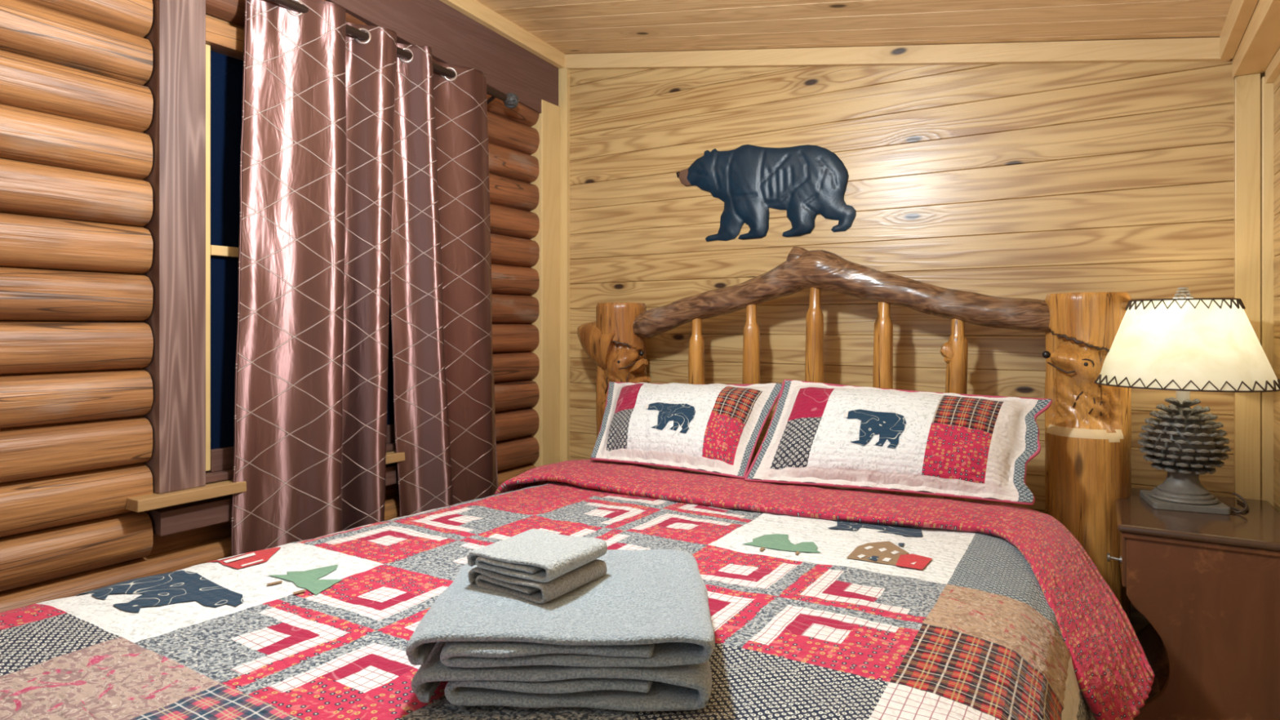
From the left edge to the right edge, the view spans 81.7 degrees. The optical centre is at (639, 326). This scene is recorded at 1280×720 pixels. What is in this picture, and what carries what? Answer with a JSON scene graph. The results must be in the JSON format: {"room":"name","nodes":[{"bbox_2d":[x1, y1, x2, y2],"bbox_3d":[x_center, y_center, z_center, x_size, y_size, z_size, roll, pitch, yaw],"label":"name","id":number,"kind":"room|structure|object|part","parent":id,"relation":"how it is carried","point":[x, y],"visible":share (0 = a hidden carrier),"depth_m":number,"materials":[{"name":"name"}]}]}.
{"room":"cabin bedroom","nodes":[
{"label":"cabin bedroom","id":0,"kind":"room"},
{"bbox_2d":[0,0,539,613],"bbox_3d":[-1.430,-0.100,1.743,0.150,2.500,3.950,0,0,32],"label":"wall","id":1,"kind":"structure","parent":0,"point":[77,344],"depth_m":1.79,"materials":[{"name":"brown wood"}]},
{"bbox_2d":[124,0,404,536],"bbox_3d":[-1.015,-0.266,2.357,0.192,1.608,1.148,0,0,32],"label":"window","id":2,"kind":"structure","parent":1,"relation":"in","point":[195,82],"depth_m":1.96,"materials":[{"name":"brown wood"}]},
{"bbox_3d":[-1.232,-0.321,1.960,0.084,1.498,0.116,0,0,32],"label":"casing","id":3,"kind":"part","parent":2,"relation":"part of","materials":[{"name":"brown wood"}]},
{"bbox_3d":[-1.026,-0.212,2.372,0.058,0.028,0.715,0,0,32],"label":"meeting rail","id":4,"kind":"part","parent":2,"relation":"part of","materials":[{"name":"brown wood"}]},
{"bbox_3d":[-1.046,-0.502,2.384,0.018,0.555,0.713,0,0,32],"label":"glass pane","id":5,"kind":"part","parent":2,"relation":"part of","materials":[{"name":"blue"}]},
{"bbox_3d":[-0.977,0.443,2.334,0.102,0.030,1.148,0,0,32],"label":"sill","id":6,"kind":"part","parent":2,"relation":"part of","materials":[{"name":"brown wood"}]},
{"bbox_3d":[-1.026,0.374,2.372,0.058,0.061,0.715,0,0,32],"label":"rail","id":7,"kind":"part","parent":2,"relation":"part of","materials":[{"name":"brown wood"}]},
{"bbox_3d":[-1.025,0.079,2.371,0.018,0.562,0.713,0,0,32],"label":"glass pane","id":8,"kind":"part","parent":2,"relation":"part of","materials":[{"name":"blue"}]},
{"bbox_2d":[269,0,519,108],"bbox_3d":[-0.836,-0.898,2.449,0.121,0.096,1.217,0,0,32],"label":"curtain rod","id":9,"kind":"object","parent":1,"relation":"attached to","point":[511,100],"visible":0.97,"depth_m":2.48,"materials":[{"name":"brown metal"}]},
{"bbox_2d":[231,0,396,555],"bbox_3d":[-0.942,-0.077,2.208,0.134,1.773,0.493,0,0,32],"label":"curtain","id":10,"kind":"object","parent":9,"relation":"hanging from","point":[316,179],"visible":0.93,"depth_m":2.15,"materials":[{"name":"brown fabric"}]},
{"bbox_2d":[390,43,497,517],"bbox_3d":[-0.685,-0.069,2.632,0.119,1.758,0.492,0,0,32],"label":"curtain","id":11,"kind":"object","parent":9,"relation":"hanging from","point":[441,296],"visible":0.89,"depth_m":2.56,"materials":[{"name":"brown fabric"}]},
{"bbox_2d":[324,0,558,113],"bbox_3d":[-1.409,-1.146,1.683,0.072,0.466,3.870,0,0,32],"label":"trim","id":12,"kind":"structure","parent":1,"relation":"attached to","point":[454,37],"depth_m":2.82,"materials":[{"name":"brown wood"}]},
{"bbox_2d":[440,0,564,69],"bbox_3d":[-1.389,-1.293,1.688,0.098,0.278,3.900,0,0,32],"label":"trim","id":13,"kind":"structure","parent":1,"relation":"attached to","point":[474,10],"depth_m":2.99,"materials":[{"name":"brown wood"}]},
{"bbox_2d":[529,99,559,466],"bbox_3d":[-0.422,0.083,3.281,0.074,2.135,0.127,0,0,32],"label":"trim","id":14,"kind":"structure","parent":1,"relation":"attached to","point":[548,124],"depth_m":3.24,"materials":[{"name":"brown wood"}]},
{"bbox_2d":[475,0,1232,53],"bbox_3d":[-0.404,-1.157,1.084,2.448,0.688,3.996,0,0,32],"label":"ceiling","id":15,"kind":"structure","parent":0,"point":[568,26],"depth_m":2.45,"materials":[{"name":"brown wood"}]},
{"bbox_2d":[569,58,1265,702],"bbox_3d":[0.689,-0.040,2.734,2.580,2.380,0.060,0,0,32],"label":"wall","id":16,"kind":"structure","parent":0,"point":[1036,181],"depth_m":2.53,"materials":[{"name":"brown wood"}]},
{"bbox_2d":[558,67,569,462],"bbox_3d":[-0.367,-0.005,3.338,0.112,2.310,0.026,0,0,32],"label":"trim","id":17,"kind":"structure","parent":16,"relation":"attached to","point":[563,73],"depth_m":3.31,"materials":[{"name":"brown wood"}]},
{"bbox_2d":[675,144,856,241],"bbox_3d":[0.456,-0.520,2.826,0.727,0.369,0.026,0,0,32],"label":"bear wall decoration","id":18,"kind":"object","parent":16,"relation":"attached to","point":[806,181],"visible":1,"depth_m":2.80,"materials":[{"name":"blue paint"}]},
{"bbox_2d":[564,37,1230,70],"bbox_3d":[0.667,-0.983,2.701,2.342,0.463,0.028,0,0,32],"label":"trim","id":19,"kind":"structure","parent":16,"relation":"attached to","point":[1194,49],"depth_m":2.50,"materials":[{"name":"brown wood"}]},
{"bbox_2d":[1219,0,1257,60],"bbox_3d":[0.633,-0.896,0.430,0.030,0.293,3.876,0,0,32],"label":"trim","id":20,"kind":"structure","parent":16,"relation":"attached to","point":[1239,15],"depth_m":1.91,"materials":[{"name":"brown wood"}]},
{"bbox_2d":[1234,73,1260,499],"bbox_3d":[1.697,0.225,2.068,0.055,1.850,0.026,0,0,32],"label":"trim","id":21,"kind":"structure","parent":16,"relation":"attached to","point":[1246,87],"depth_m":2.06,"materials":[{"name":"brown wood"}]},
{"bbox_2d":[1273,73,1279,512],"bbox_3d":[0.763,0.148,0.393,0.060,2.003,3.950,0,0,32],"label":"wall","id":22,"kind":"structure","parent":0,"point":[1277,82],"depth_m":1.98,"materials":[{"name":"brown wood"}]},
{"bbox_2d":[1231,0,1279,78],"bbox_3d":[0.683,-0.892,0.415,0.069,0.384,3.904,0,0,32],"label":"trim","id":23,"kind":"structure","parent":22,"relation":"attached to","point":[1260,42],"depth_m":1.86,"materials":[{"name":"brown wood"}]},
{"bbox_2d":[1260,76,1275,506],"bbox_3d":[1.730,0.233,2.040,0.028,1.835,0.040,0,0,32],"label":"trim","id":24,"kind":"structure","parent":22,"relation":"attached to","point":[1267,94],"depth_m":2.02,"materials":[{"name":"brown wood"}]},
{"bbox_2d":[1265,48,1279,83],"bbox_3d":[0.709,-0.722,0.375,0.023,0.113,3.863,0,0,32],"label":"trim","id":25,"kind":"structure","parent":22,"relation":"attached to","point":[1272,72],"depth_m":1.95,"materials":[{"name":"brown wood"}]},
{"bbox_3d":[-0.327,1.160,1.064,2.598,0.020,3.950,0,0,32],"label":"floor","id":26,"kind":"structure","parent":0,"visible":0},
{"bbox_2d":[577,246,1131,622],"bbox_3d":[-0.021,0.436,1.634,1.924,1.428,2.480,0,0,32],"label":"bed","id":27,"kind":"object","parent":26,"relation":"on","point":[1088,424],"visible":0.53,"depth_m":2.26,"materials":[{"name":"beige wood"}]},
{"bbox_2d":[643,464,881,492],"bbox_3d":[0.055,0.672,1.642,1.445,0.316,1.975,0,0,32],"label":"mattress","id":28,"kind":"object","parent":27,"relation":"on","point":[643,464],"visible":0.02,"depth_m":2.62,"materials":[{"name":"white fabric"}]},
{"bbox_2d":[0,459,1154,719],"bbox_3d":[-0.054,0.662,1.508,1.858,0.421,1.820,0,0,32],"label":"patchwork quilt","id":29,"kind":"object","parent":28,"relation":"on","point":[825,602],"visible":0.89,"depth_m":1.30,"materials":[{"name":"red fabric"}]},
{"bbox_2d":[411,641,711,711],"bbox_3d":[-0.098,0.461,1.110,0.396,0.055,0.358,0,0,2],"label":"bath towel","id":30,"kind":"object","parent":29,"relation":"on","point":[686,686],"visible":0.25,"depth_m":0.94,"materials":[{"name":"grey fabric"}]},
{"bbox_2d":[405,549,715,667],"bbox_3d":[-0.098,0.410,1.117,0.407,0.048,0.374,0,0,0],"label":"bath towel","id":31,"kind":"object","parent":30,"relation":"on","point":[650,607],"visible":0.86,"depth_m":0.98,"materials":[{"name":"grey fabric"}]},
{"bbox_2d":[468,559,606,603],"bbox_3d":[-0.155,0.375,1.131,0.160,0.027,0.150,0,0,35],"label":"washcloth","id":32,"kind":"object","parent":31,"relation":"on","point":[536,592],"visible":0.5,"depth_m":1.07,"materials":[{"name":"grey fabric"}]},
{"bbox_2d":[466,528,607,582],"bbox_3d":[-0.155,0.346,1.133,0.166,0.027,0.157,0,0,31],"label":"washcloth","id":33,"kind":"object","parent":32,"relation":"on","point":[532,554],"visible":1,"depth_m":1.10,"materials":[{"name":"grey fabric"}]},
{"bbox_2d":[590,382,782,479],"bbox_3d":[0.104,0.324,2.511,0.704,0.266,0.342,0,0,32],"label":"pillow","id":34,"kind":"object","parent":29,"relation":"on","point":[713,428],"visible":0.98,"depth_m":2.40,"materials":[{"name":"white fabric"}]},
{"bbox_2d":[744,379,1052,505],"bbox_3d":[0.726,0.316,2.120,0.799,0.282,0.328,0,0,32],"label":"pillow","id":35,"kind":"object","parent":29,"relation":"on","point":[973,446],"visible":1,"depth_m":2.06,"materials":[{"name":"white fabric"}]},
{"bbox_3d":[0.602,-0.117,2.560,1.465,0.323,0.137,0,0,32],"label":"rail","id":36,"kind":"part","parent":27,"relation":"part of","materials":[{"name":"brown wood"}]},
{"bbox_3d":[1.293,0.527,2.142,0.217,1.245,0.229,0,0,32],"label":"post","id":37,"kind":"part","parent":27,"relation":"part of","materials":[{"name":"beige wood"}]},
{"bbox_2d":[1106,487,1279,719],"bbox_3d":[1.425,0.813,1.906,0.380,0.674,0.513,0,0,32],"label":"nightstand","id":38,"kind":"object","parent":26,"relation":"on","point":[1206,586],"visible":0.84,"depth_m":1.71,"materials":[{"name":"brown wood"}]},
{"bbox_3d":[1.192,0.582,1.859,0.033,0.022,0.022,0,0,32],"label":"knob","id":39,"kind":"part","parent":38,"relation":"part of","materials":[{"name":"silver metal"}]},
{"bbox_3d":[1.417,0.574,1.913,0.298,0.123,0.443,0,0,32],"label":"drawer","id":40,"kind":"part","parent":38,"relation":"part of","materials":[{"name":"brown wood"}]},
{"bbox_3d":[1.561,0.824,2.098,0.337,0.652,0.020,0,0,32],"label":"panel","id":41,"kind":"part","parent":38,"relation":"part of","materials":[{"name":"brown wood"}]},
{"bbox_2d":[1094,287,1279,515],"bbox_3d":[1.447,0.186,1.972,0.408,0.581,0.410,0,0,-16],"label":"table lamp","id":42,"kind":"object","parent":38,"relation":"on","point":[1182,344],"visible":1,"depth_m":1.89,"materials":[{"name":"beige fabric"}]},
{"bbox_3d":[1.447,0.169,1.972,0.031,0.075,0.031,0,0,32],"label":"stem","id":43,"kind":"part","parent":42,"relation":"part of","materials":[{"name":"white"}]},
{"bbox_3d":[1.447,0.043,1.972,0.400,0.225,0.400,0,0,32],"label":"lamp shade","id":44,"kind":"part","parent":42,"relation":"part of","materials":[{"name":"beige fabric"}]},
{"bbox_3d":[1.580,0.471,1.948,0.133,0.008,0.065,0,0,-30],"label":"cord","id":45,"kind":"part","parent":42,"relation":"part of","materials":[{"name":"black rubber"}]},
{"bbox_3d":[1.531,0.452,1.893,0.048,0.046,0.041,0,0,-27],"label":"cord","id":46,"kind":"part","parent":42,"relation":"part of","materials":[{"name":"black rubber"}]},
{"bbox_3d":[1.435,0.502,1.900,0.345,0.013,0.497,0,0,32],"label":"moulding","id":47,"kind":"part","parent":38,"relation":"part of","materials":[{"name":"brown wood"}]},
{"bbox_3d":[1.317,0.824,1.700,0.337,0.652,0.020,0,0,32],"label":"panel","id":48,"kind":"part","parent":38,"relation":"part of","materials":[{"name":"brown wood"}]}
]}

